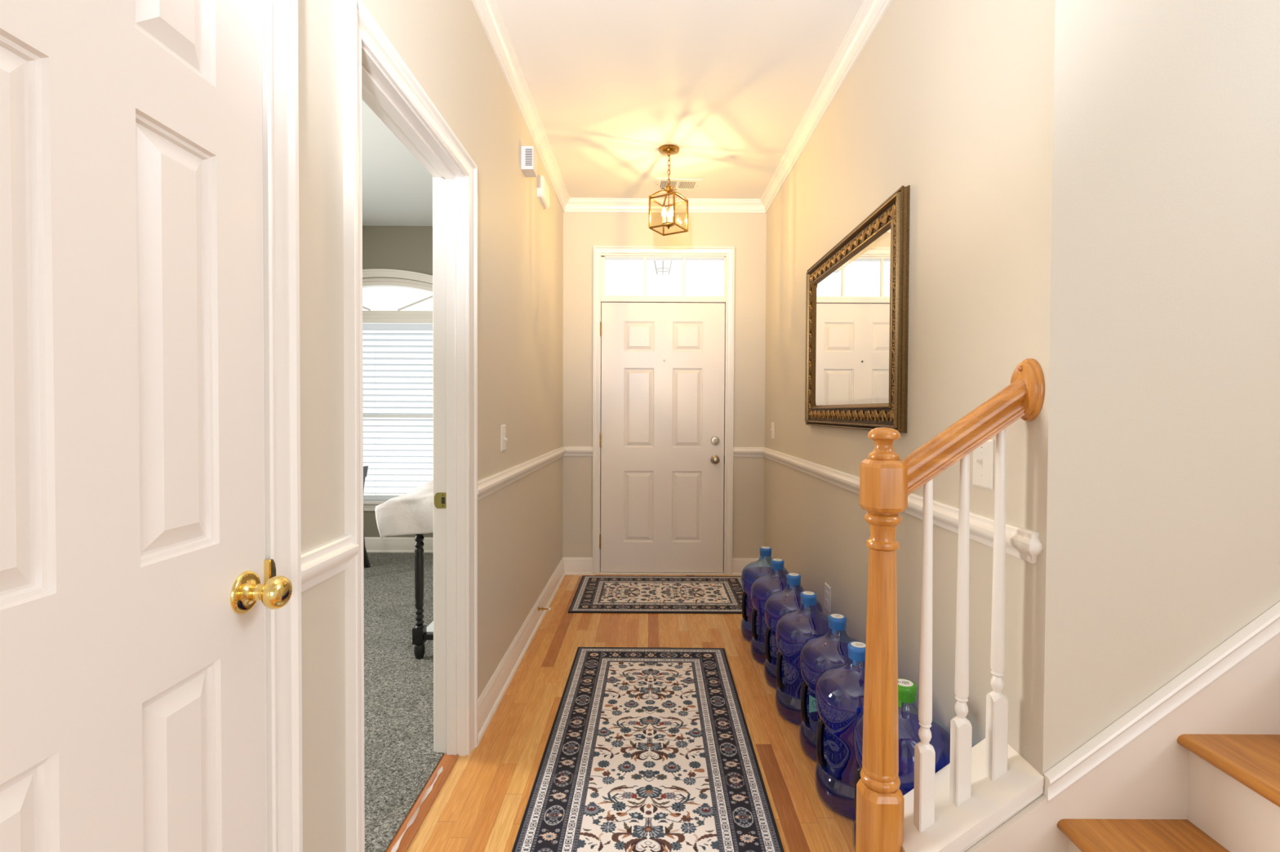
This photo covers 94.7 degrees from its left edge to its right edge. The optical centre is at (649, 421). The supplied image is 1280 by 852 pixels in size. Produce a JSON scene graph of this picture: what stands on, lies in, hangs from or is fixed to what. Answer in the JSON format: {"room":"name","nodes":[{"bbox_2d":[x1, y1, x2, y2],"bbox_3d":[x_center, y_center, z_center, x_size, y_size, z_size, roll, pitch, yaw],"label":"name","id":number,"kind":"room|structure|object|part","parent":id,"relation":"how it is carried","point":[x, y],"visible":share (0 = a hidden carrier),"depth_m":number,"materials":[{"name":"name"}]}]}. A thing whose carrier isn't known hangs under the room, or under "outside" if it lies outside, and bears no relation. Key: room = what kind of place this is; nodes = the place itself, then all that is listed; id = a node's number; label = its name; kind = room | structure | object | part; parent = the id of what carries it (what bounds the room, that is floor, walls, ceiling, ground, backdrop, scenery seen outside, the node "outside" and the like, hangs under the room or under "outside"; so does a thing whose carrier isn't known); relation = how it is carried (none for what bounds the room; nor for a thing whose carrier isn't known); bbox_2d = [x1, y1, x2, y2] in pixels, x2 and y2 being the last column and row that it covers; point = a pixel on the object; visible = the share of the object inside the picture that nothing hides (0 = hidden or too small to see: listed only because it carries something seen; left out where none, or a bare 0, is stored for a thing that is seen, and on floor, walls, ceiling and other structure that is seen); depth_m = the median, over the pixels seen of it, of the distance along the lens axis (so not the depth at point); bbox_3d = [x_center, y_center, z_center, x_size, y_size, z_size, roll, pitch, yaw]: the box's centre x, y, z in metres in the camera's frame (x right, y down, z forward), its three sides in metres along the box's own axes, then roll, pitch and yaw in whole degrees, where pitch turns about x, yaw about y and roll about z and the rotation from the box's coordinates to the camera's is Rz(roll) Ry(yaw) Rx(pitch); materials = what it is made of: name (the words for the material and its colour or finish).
{"room":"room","nodes":[
{"label":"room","id":0,"kind":"room"},
{"bbox_2d":[362,226,433,537],"bbox_3d":[-2.426,-0.270,5.121,3.346,2.800,0.150,0,1,0],"label":"wall","id":1,"kind":"structure","parent":0,"point":[406,248],"depth_m":5.03,"materials":[{"name":"beige paint"}]},
{"bbox_2d":[362,269,432,511],"bbox_3d":[-2.299,-0.266,5.084,1.480,2.064,0.165,0,1,0],"label":"window","id":2,"kind":"structure","parent":1,"relation":"attached to","point":[398,317],"depth_m":5.05,"materials":[{"name":"white wood"}]},
{"bbox_3d":[-2.303,0.724,5.056,1.480,0.085,0.075,0,1,0],"label":"sill","id":3,"kind":"part","parent":2,"relation":"part of","materials":[{"name":"white wood"}]},
{"bbox_3d":[-2.300,-0.055,5.125,1.200,0.040,0.050,0,1,0],"label":"meeting rail","id":4,"kind":"part","parent":2,"relation":"part of","materials":[{"name":"white wood"}]},
{"bbox_2d":[362,324,433,499],"bbox_3d":[-2.300,-0.082,5.061,1.260,1.503,0.056,0,1,0],"label":"window blind","id":5,"kind":"object","parent":1,"relation":"attached to","point":[375,327],"visible":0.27,"depth_m":5.05,"materials":[{"name":"white plastic"}]},
{"bbox_3d":[-2.340,-0.069,5.062,0.002,1.440,0.054,0,1,0],"label":"cord","id":6,"kind":"part","parent":5,"relation":"part of","materials":[{"name":"white fabric"}]},
{"bbox_3d":[-2.303,0.659,5.074,1.260,0.020,0.048,0,1,0],"label":"rail","id":7,"kind":"part","parent":5,"relation":"part of","materials":[{"name":"white plastic"}]},
{"bbox_2d":[364,537,433,552],"bbox_3d":[-2.432,1.056,5.056,3.346,0.127,0.026,0,1,0],"label":"baseboard","id":8,"kind":"structure","parent":1,"relation":"attached to","point":[372,544],"depth_m":5.05,"materials":[{"name":"white wood"}]},
{"bbox_2d":[363,552,444,851],"bbox_3d":[-2.418,1.184,3.116,3.374,0.062,3.910,0,1,0],"label":"carpet","id":9,"kind":"object","parent":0,"point":[400,758],"visible":0.23,"depth_m":2.50,"materials":[{"name":"grey carpet"}]},
{"bbox_2d":[363,466,370,568],"bbox_3d":[-2.402,0.739,4.374,0.473,0.785,0.430,0,1,0],"label":"dining chair","id":10,"kind":"object","parent":9,"relation":"on","point":[366,561],"visible":0.16,"depth_m":4.56,"materials":[{"name":"black paint"}]},
{"bbox_3d":[-2.212,0.459,4.369,0.061,0.225,0.420,0,1,0],"label":"backrest","id":11,"kind":"part","parent":10,"relation":"part of","materials":[{"name":"black paint"}]},
{"bbox_2d":[412,533,433,659],"bbox_3d":[-1.021,0.776,3.364,0.415,0.757,1.060,0,1,0],"label":"side table","id":12,"kind":"object","parent":9,"relation":"on","point":[421,633],"visible":0.2,"depth_m":2.88,"materials":[{"name":"black paint"}]},
{"bbox_2d":[374,480,433,538],"bbox_3d":[-1.045,0.442,3.342,0.498,0.330,1.163,0,1,0],"label":"table cloth","id":13,"kind":"object","parent":12,"relation":"on","point":[411,513],"visible":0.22,"depth_m":2.78,"materials":[{"name":"white fabric"}]},
{"bbox_3d":[-1.129,0.795,2.894,0.060,0.735,0.060,0,1,0],"label":"leg","id":14,"kind":"part","parent":12,"relation":"part of","materials":[{"name":"black paint"}]},
{"bbox_3d":[-1.002,1.055,2.899,0.203,0.027,0.036,0,1,0],"label":"shelf rail","id":15,"kind":"part","parent":12,"relation":"part of","materials":[{"name":"black paint"}]},
{"bbox_2d":[426,621,433,631],"bbox_3d":[-1.002,1.046,3.359,0.256,0.018,0.860,0,1,0],"label":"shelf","id":16,"kind":"object","parent":12,"relation":"attached to","point":[430,628],"depth_m":2.98,"materials":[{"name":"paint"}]},
{"bbox_2d":[297,0,563,851],"bbox_3d":[-0.701,-0.172,-0.088,0.105,2.800,9.030,0,1,0],"label":"wall","id":17,"kind":"structure","parent":0,"point":[446,46],"depth_m":2.06,"materials":[{"name":"beige paint"}]},
{"bbox_2d":[0,0,292,851],"bbox_3d":[-0.662,0.177,0.685,0.168,2.053,0.653,0,1,0],"label":"door","id":18,"kind":"structure","parent":17,"relation":"in","point":[137,582],"depth_m":0.73,"materials":[{"name":"white wood"}]},
{"bbox_3d":[-0.698,0.176,0.685,0.096,2.053,0.653,0,1,0],"label":"frame","id":19,"kind":"part","parent":18,"relation":"part of","materials":[{"name":"white wood"}]},
{"bbox_3d":[-0.651,0.261,0.997,0.030,0.060,0.016,0,1,0],"label":"strike plate","id":20,"kind":"part","parent":18,"relation":"part of","materials":[{"name":"gold metal"}]},
{"bbox_3d":[-0.598,0.273,0.943,0.040,0.052,0.052,0,1,0],"label":"knob","id":21,"kind":"part","parent":18,"relation":"part of","materials":[{"name":"gold metal"}]},
{"bbox_2d":[261,0,302,851],"bbox_3d":[-0.637,0.159,0.684,0.025,2.113,0.749,0,1,0],"label":"trim","id":22,"kind":"structure","parent":17,"relation":"attached to","point":[280,93],"depth_m":1.02,"materials":[{"name":"white wood"}]},
{"bbox_2d":[301,534,359,592],"bbox_3d":[-0.636,0.279,1.161,0.029,0.072,0.206,0,1,0],"label":"trim","id":23,"kind":"structure","parent":17,"relation":"attached to","point":[321,562],"depth_m":1.15,"materials":[{"name":"white wood"}]},
{"bbox_2d":[342,0,477,851],"bbox_3d":[-0.637,0.141,1.703,0.025,2.113,0.892,0,1,0],"label":"trim","id":24,"kind":"structure","parent":17,"relation":"attached to","point":[359,28],"depth_m":1.30,"materials":[{"name":"white wood"}]},
{"bbox_2d":[361,44,466,755],"bbox_3d":[-0.704,0.166,1.703,0.109,2.063,0.792,0,1,0],"label":"door jamb","id":25,"kind":"object","parent":17,"relation":"in","point":[378,91],"depth_m":2.07,"materials":[{"name":"white wood"}]},
{"bbox_3d":[-0.737,0.278,2.082,0.044,0.056,0.002,0,1,0],"label":"strike plate","id":26,"kind":"part","parent":25,"relation":"part of","materials":[{"name":"gold metal"}]},
{"bbox_2d":[500,424,507,451],"bbox_3d":[-0.639,0.071,2.614,0.020,0.116,0.070,0,1,0],"label":"light switch","id":27,"kind":"object","parent":17,"relation":"attached to","point":[503,428],"visible":1,"depth_m":2.60,"materials":[{"name":"white plastic"}]},
{"bbox_2d":[471,0,569,212],"bbox_3d":[-0.614,-1.579,2.829,0.056,0.086,3.147,0,1,0],"label":"trim","id":28,"kind":"structure","parent":17,"relation":"attached to","point":[488,11],"depth_m":2.77,"materials":[{"name":"white wood"}]},
{"bbox_2d":[477,557,565,746],"bbox_3d":[-0.641,1.165,-0.065,0.026,0.127,9.030,0,1,0],"label":"baseboard","id":29,"kind":"structure","parent":17,"relation":"attached to","point":[489,700],"depth_m":2.77,"materials":[{"name":"white wood"}]},
{"bbox_2d":[477,446,565,500],"bbox_3d":[-0.636,0.242,3.290,0.029,0.072,2.289,0,1,0],"label":"trim","id":30,"kind":"structure","parent":17,"relation":"attached to","point":[489,485],"depth_m":2.75,"materials":[{"name":"white wood"}]},
{"bbox_2d":[520,146,537,177],"bbox_3d":[-0.612,-1.325,3.008,0.062,0.116,0.106,0,1,0],"label":"fire alarm","id":31,"kind":"object","parent":17,"relation":"attached to","point":[528,154],"visible":1,"depth_m":2.96,"materials":[{"name":"white plastic"}]},
{"bbox_2d":[525,149,532,165],"bbox_3d":[-0.604,-1.326,2.956,0.034,0.081,0.002,0,1,0],"label":"grille","id":32,"kind":"object","parent":31,"relation":"attached to","point":[528,152],"depth_m":2.96,"materials":[{"name":"white plastic"}]},
{"bbox_2d":[537,174,549,208],"bbox_3d":[-0.623,-1.357,3.492,0.040,0.132,0.224,0,1,0],"label":"door chime","id":33,"kind":"object","parent":17,"relation":"attached to","point":[543,189],"visible":1,"depth_m":3.41,"materials":[{"name":"white plastic"}]},
{"bbox_2d":[537,607,551,611],"bbox_3d":[-0.603,1.080,3.399,0.072,0.022,0.022,0,1,0],"label":"door stop","id":34,"kind":"object","parent":17,"relation":"attached to","point":[539,608],"visible":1,"depth_m":3.40,"materials":[{"name":"gold metal"}]},
{"bbox_2d":[361,0,864,226],"bbox_3d":[-1.548,-1.696,2.221,5.089,0.160,5.900,0,1,0],"label":"ceiling","id":35,"kind":"structure","parent":0,"point":[730,84],"depth_m":2.91,"materials":[{"name":"paint"}]},
{"bbox_2d":[648,144,688,235],"bbox_3d":[0.117,-1.389,3.532,0.179,0.484,0.179,1,1,31],"label":"pendant lantern","id":36,"kind":"object","parent":35,"relation":"hanging from","point":[666,149],"visible":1,"depth_m":3.52,"materials":[{"name":"gold metal"}]},
{"bbox_2d":[662,195,675,229],"bbox_3d":[0.117,-1.267,3.534,0.082,0.223,0.082,0,1,0],"label":"bulb","id":37,"kind":"object","parent":36,"relation":"on","point":[669,221],"depth_m":3.53,"materials":[{"name":"white glass"}]},
{"bbox_3d":[0.117,-1.400,3.532,0.095,0.050,0.092,0,1,0],"label":"crown","id":38,"kind":"part","parent":36,"relation":"part of","materials":[{"name":"gold metal"}]},
{"bbox_3d":[0.118,-1.493,3.530,0.014,0.205,0.014,1,1,28],"label":"chain","id":39,"kind":"part","parent":36,"relation":"part of","materials":[{"name":"gold metal"}]},
{"bbox_2d":[653,177,702,191],"bbox_3d":[0.195,-1.637,4.077,0.310,0.008,0.200,0,1,-4],"label":"ceiling vent","id":40,"kind":"object","parent":35,"relation":"in","point":[680,184],"visible":0.88,"depth_m":4.07,"materials":[{"name":"white plastic"}]},
{"bbox_2d":[406,573,855,851],"bbox_3d":[1.782,1.230,1.887,5.026,0.050,5.130,0,1,0],"label":"floor","id":41,"kind":"structure","parent":0,"point":[480,806],"depth_m":2.19,"materials":[{"name":"brown wood"}]},
{"bbox_2d":[385,753,458,851],"bbox_3d":[-0.705,1.191,1.721,0.056,0.012,0.754,0,1,0],"label":"threshold strip","id":42,"kind":"object","parent":41,"relation":"on","point":[409,828],"visible":1,"depth_m":1.82,"materials":[{"name":"brown wood"}]},
{"bbox_2d":[511,647,784,851],"bbox_3d":[-0.001,1.193,1.870,0.760,0.008,2.368,0,1,0],"label":"runner rug","id":43,"kind":"object","parent":41,"relation":"on","point":[647,749],"visible":1,"depth_m":2.03,"materials":[{"name":"beige fabric"}]},
{"bbox_2d":[567,575,743,613],"bbox_3d":[0.103,1.157,3.986,1.198,0.008,0.793,0,1,0],"label":"rug","id":44,"kind":"object","parent":41,"relation":"on","point":[594,593],"visible":0.94,"depth_m":3.92,"materials":[{"name":"multicoloured fabric"}]},
{"bbox_2d":[741,546,788,642],"bbox_3d":[0.633,0.929,3.215,0.261,0.491,0.261,0,1,-9],"label":"water jug","id":45,"kind":"object","parent":41,"relation":"on","point":[749,575],"visible":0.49,"depth_m":3.18,"materials":[{"name":"blue plastic"}]},
{"bbox_3d":[0.524,1.002,3.216,0.037,0.168,0.026,0,1,0],"label":"handle","id":46,"kind":"part","parent":45,"relation":"part of","materials":[{"name":"black plastic"}]},
{"bbox_2d":[750,558,804,663],"bbox_3d":[0.640,0.934,2.948,0.261,0.491,0.261,1,1,44],"label":"water jug","id":47,"kind":"object","parent":41,"relation":"on","point":[761,590],"visible":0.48,"depth_m":2.91,"materials":[{"name":"blue plastic"}]},
{"bbox_3d":[0.531,1.007,2.951,0.037,0.168,0.026,0,1,1],"label":"handle","id":48,"kind":"part","parent":47,"relation":"part of","materials":[{"name":"black plastic"}]},
{"bbox_2d":[764,573,823,688],"bbox_3d":[0.656,0.939,2.684,0.261,0.491,0.261,0,1,12],"label":"water jug","id":49,"kind":"object","parent":41,"relation":"on","point":[775,608],"visible":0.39,"depth_m":2.65,"materials":[{"name":"blue plastic"}]},
{"bbox_3d":[0.548,1.011,2.691,0.037,0.168,0.026,0,1,3],"label":"handle","id":50,"kind":"part","parent":49,"relation":"part of","materials":[{"name":"plastic"}]},
{"bbox_2d":[774,591,841,724],"bbox_3d":[0.649,0.944,2.409,0.261,0.491,0.261,1,1,40],"label":"water jug","id":51,"kind":"object","parent":41,"relation":"on","point":[792,633],"visible":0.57,"depth_m":2.35,"materials":[{"name":"blue plastic"}]},
{"bbox_3d":[0.541,1.016,2.418,0.037,0.168,0.026,0,1,4],"label":"handle","id":52,"kind":"part","parent":51,"relation":"part of","materials":[{"name":"black plastic"}]},
{"bbox_2d":[799,613,865,760],"bbox_3d":[0.680,0.949,2.139,0.261,0.491,0.261,0,1,0],"label":"water jug","id":53,"kind":"object","parent":41,"relation":"on","point":[816,657],"visible":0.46,"depth_m":2.11,"materials":[{"name":"blue plastic"}]},
{"bbox_3d":[0.572,1.021,2.151,0.037,0.168,0.026,0,1,6],"label":"handle","id":54,"kind":"part","parent":53,"relation":"part of","materials":[{"name":"black plastic"}]},
{"bbox_2d":[814,641,902,818],"bbox_3d":[0.664,0.953,1.877,0.261,0.491,0.261,-1,1,-40],"label":"water jug","id":55,"kind":"object","parent":41,"relation":"on","point":[840,694],"visible":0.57,"depth_m":1.82,"materials":[{"name":"blue plastic"}]},
{"bbox_3d":[0.556,1.025,1.891,0.037,0.168,0.026,0,1,7],"label":"handle","id":56,"kind":"part","parent":55,"relation":"part of","materials":[{"name":"plastic"}]},
{"bbox_2d":[852,678,950,851],"bbox_3d":[0.696,0.958,1.615,0.269,0.491,0.269,0,1,9],"label":"water jug","id":57,"kind":"object","parent":41,"relation":"on","point":[908,725],"visible":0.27,"depth_m":1.59,"materials":[{"name":"blue plastic"}]},
{"bbox_3d":[0.589,1.030,1.633,0.037,0.168,0.026,0,1,9],"label":"handle","id":58,"kind":"part","parent":57,"relation":"part of","materials":[{"name":"black plastic"}]},
{"bbox_2d":[855,358,1044,851],"bbox_3d":[0.683,0.532,1.379,0.367,1.354,0.184,0,1,0],"label":"stair railing","id":59,"kind":"object","parent":41,"relation":"on","point":[983,786],"visible":1,"depth_m":1.35,"materials":[{"name":"brown wood"}]},
{"bbox_3d":[0.720,0.037,1.364,0.267,0.278,0.055,0,1,5],"label":"handrail","id":60,"kind":"part","parent":59,"relation":"part of","materials":[{"name":"brown wood"}]},
{"bbox_3d":[0.724,0.906,1.298,0.281,0.221,0.004,0,1,0],"label":"curb moulding","id":61,"kind":"part","parent":59,"relation":"part of","materials":[{"name":"white wood"}]},
{"bbox_2d":[965,601,1279,851],"bbox_3d":[2.097,-0.019,0.751,3.314,2.490,1.062,0,1,0],"label":"staircase","id":62,"kind":"structure","parent":41,"relation":"on","point":[1193,766],"depth_m":1.28,"materials":[{"name":"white wood"}]},
{"bbox_2d":[562,212,766,558],"bbox_3d":[0.119,-0.248,4.501,1.743,2.800,0.150,0,1,0],"label":"wall","id":63,"kind":"structure","parent":0,"point":[582,231],"depth_m":4.42,"materials":[{"name":"beige paint"}]},
{"bbox_2d":[564,446,592,456],"bbox_3d":[-0.536,0.223,4.420,0.228,0.072,0.029,0,1,0],"label":"trim","id":64,"kind":"structure","parent":63,"relation":"attached to","point":[570,451],"depth_m":4.42,"materials":[{"name":"white wood"}]},
{"bbox_2d":[599,253,727,575],"bbox_3d":[0.103,-0.058,4.470,0.975,2.420,0.203,0,1,0],"label":"door","id":65,"kind":"structure","parent":63,"relation":"in","point":[663,358],"depth_m":4.45,"materials":[{"name":"white wood"}]},
{"bbox_2d":[600,256,725,296],"bbox_3d":[0.106,-1.091,4.442,0.937,0.303,0.040,0,1,0],"label":"window","id":66,"kind":"structure","parent":65,"relation":"attached to","point":[602,258],"depth_m":4.42,"materials":[{"name":"white wood"}]},
{"bbox_3d":[0.497,0.287,4.414,0.067,0.067,0.068,0,1,0],"label":"knob","id":67,"kind":"part","parent":65,"relation":"part of","materials":[{"name":"gold metal"}]},
{"bbox_2d":[563,557,763,575],"bbox_3d":[0.105,1.090,4.437,1.518,0.127,0.026,0,1,0],"label":"baseboard","id":68,"kind":"structure","parent":63,"relation":"attached to","point":[572,566],"depth_m":4.44,"materials":[{"name":"white wood"}]},
{"bbox_2d":[592,246,734,575],"bbox_3d":[0.105,-0.076,4.417,1.051,2.458,0.025,0,1,0],"label":"trim","id":69,"kind":"structure","parent":63,"relation":"attached to","point":[729,251],"depth_m":4.41,"materials":[{"name":"white wood"}]},
{"bbox_2d":[564,198,765,213],"bbox_3d":[0.117,-1.603,4.374,1.518,0.086,0.056,0,1,0],"label":"trim","id":70,"kind":"structure","parent":63,"relation":"attached to","point":[574,205],"depth_m":4.38,"materials":[{"name":"white wood"}]},
{"bbox_2d":[733,447,764,457],"bbox_3d":[0.749,0.228,4.420,0.239,0.072,0.029,0,1,0],"label":"trim","id":71,"kind":"structure","parent":63,"relation":"attached to","point":[737,451],"depth_m":4.42,"materials":[{"name":"white wood"}]},
{"bbox_2d":[764,0,1020,747],"bbox_3d":[0.930,-0.217,2.913,0.120,2.800,3.027,0,1,0],"label":"wall","id":72,"kind":"structure","parent":0,"point":[929,104],"depth_m":1.89,"materials":[{"name":"beige paint"}]},
{"bbox_2d":[762,559,770,567],"bbox_3d":[0.851,1.119,2.936,0.026,0.127,3.027,0,1,0],"label":"baseboard","id":73,"kind":"structure","parent":72,"relation":"attached to","point":[765,563],"depth_m":4.35,"materials":[{"name":"white wood"}]},
{"bbox_2d":[770,422,774,439],"bbox_3d":[0.859,0.061,4.132,0.020,0.116,0.070,0,1,0],"label":"light switch","id":74,"kind":"object","parent":72,"relation":"attached to","point":[772,423],"visible":1,"depth_m":4.12,"materials":[{"name":"white plastic"}]},
{"bbox_2d":[760,0,892,213],"bbox_3d":[0.848,-1.573,2.829,0.056,0.086,3.147,0,1,0],"label":"trim","id":75,"kind":"structure","parent":72,"relation":"attached to","point":[871,12],"depth_m":2.76,"materials":[{"name":"white wood"}]},
{"bbox_2d":[824,582,831,613],"bbox_3d":[0.861,0.851,2.850,0.008,0.124,0.086,0,1,0],"label":"power outlet","id":76,"kind":"object","parent":72,"relation":"attached to","point":[827,588],"visible":1,"depth_m":2.84,"materials":[{"name":"white plastic"}]},
{"bbox_2d":[804,185,910,433],"bbox_3d":[0.852,-0.386,2.571,0.037,0.830,1.185,0,1,0],"label":"wall mirror","id":77,"kind":"object","parent":72,"relation":"attached to","point":[857,293],"visible":1,"depth_m":2.35,"materials":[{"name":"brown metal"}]},
{"bbox_2d":[813,228,890,405],"bbox_3d":[0.860,-0.386,2.571,0.005,0.630,0.985,0,1,0],"label":"mirror glass","id":78,"kind":"object","parent":77,"relation":"attached to","point":[852,298],"depth_m":2.44,"materials":[{"name":"mirror"}]},
{"bbox_3d":[0.858,-0.386,2.571,0.026,0.662,1.017,0,1,0],"label":"moulding","id":79,"kind":"part","parent":77,"relation":"part of","materials":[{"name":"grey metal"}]},
{"bbox_2d":[761,447,1042,564],"bbox_3d":[0.854,0.256,2.868,0.030,0.072,3.134,0,1,0],"label":"trim","id":80,"kind":"structure","parent":72,"relation":"attached to","point":[1021,543],"depth_m":1.68,"materials":[{"name":"white wood"}]},
{"bbox_2d":[972,439,994,490],"bbox_3d":[0.859,0.108,1.530,0.020,0.127,0.092,0,1,0],"label":"light switch","id":81,"kind":"object","parent":72,"relation":"attached to","point":[983,477],"visible":0.96,"depth_m":1.51,"materials":[{"name":"white plastic"}]},
{"bbox_2d":[1008,0,1279,795],"bbox_3d":[2.591,-1.382,1.319,3.431,5.200,0.120,0,1,0],"label":"wall","id":82,"kind":"structure","parent":0,"point":[1146,476],"depth_m":1.28,"materials":[{"name":"beige paint"}]}
]}

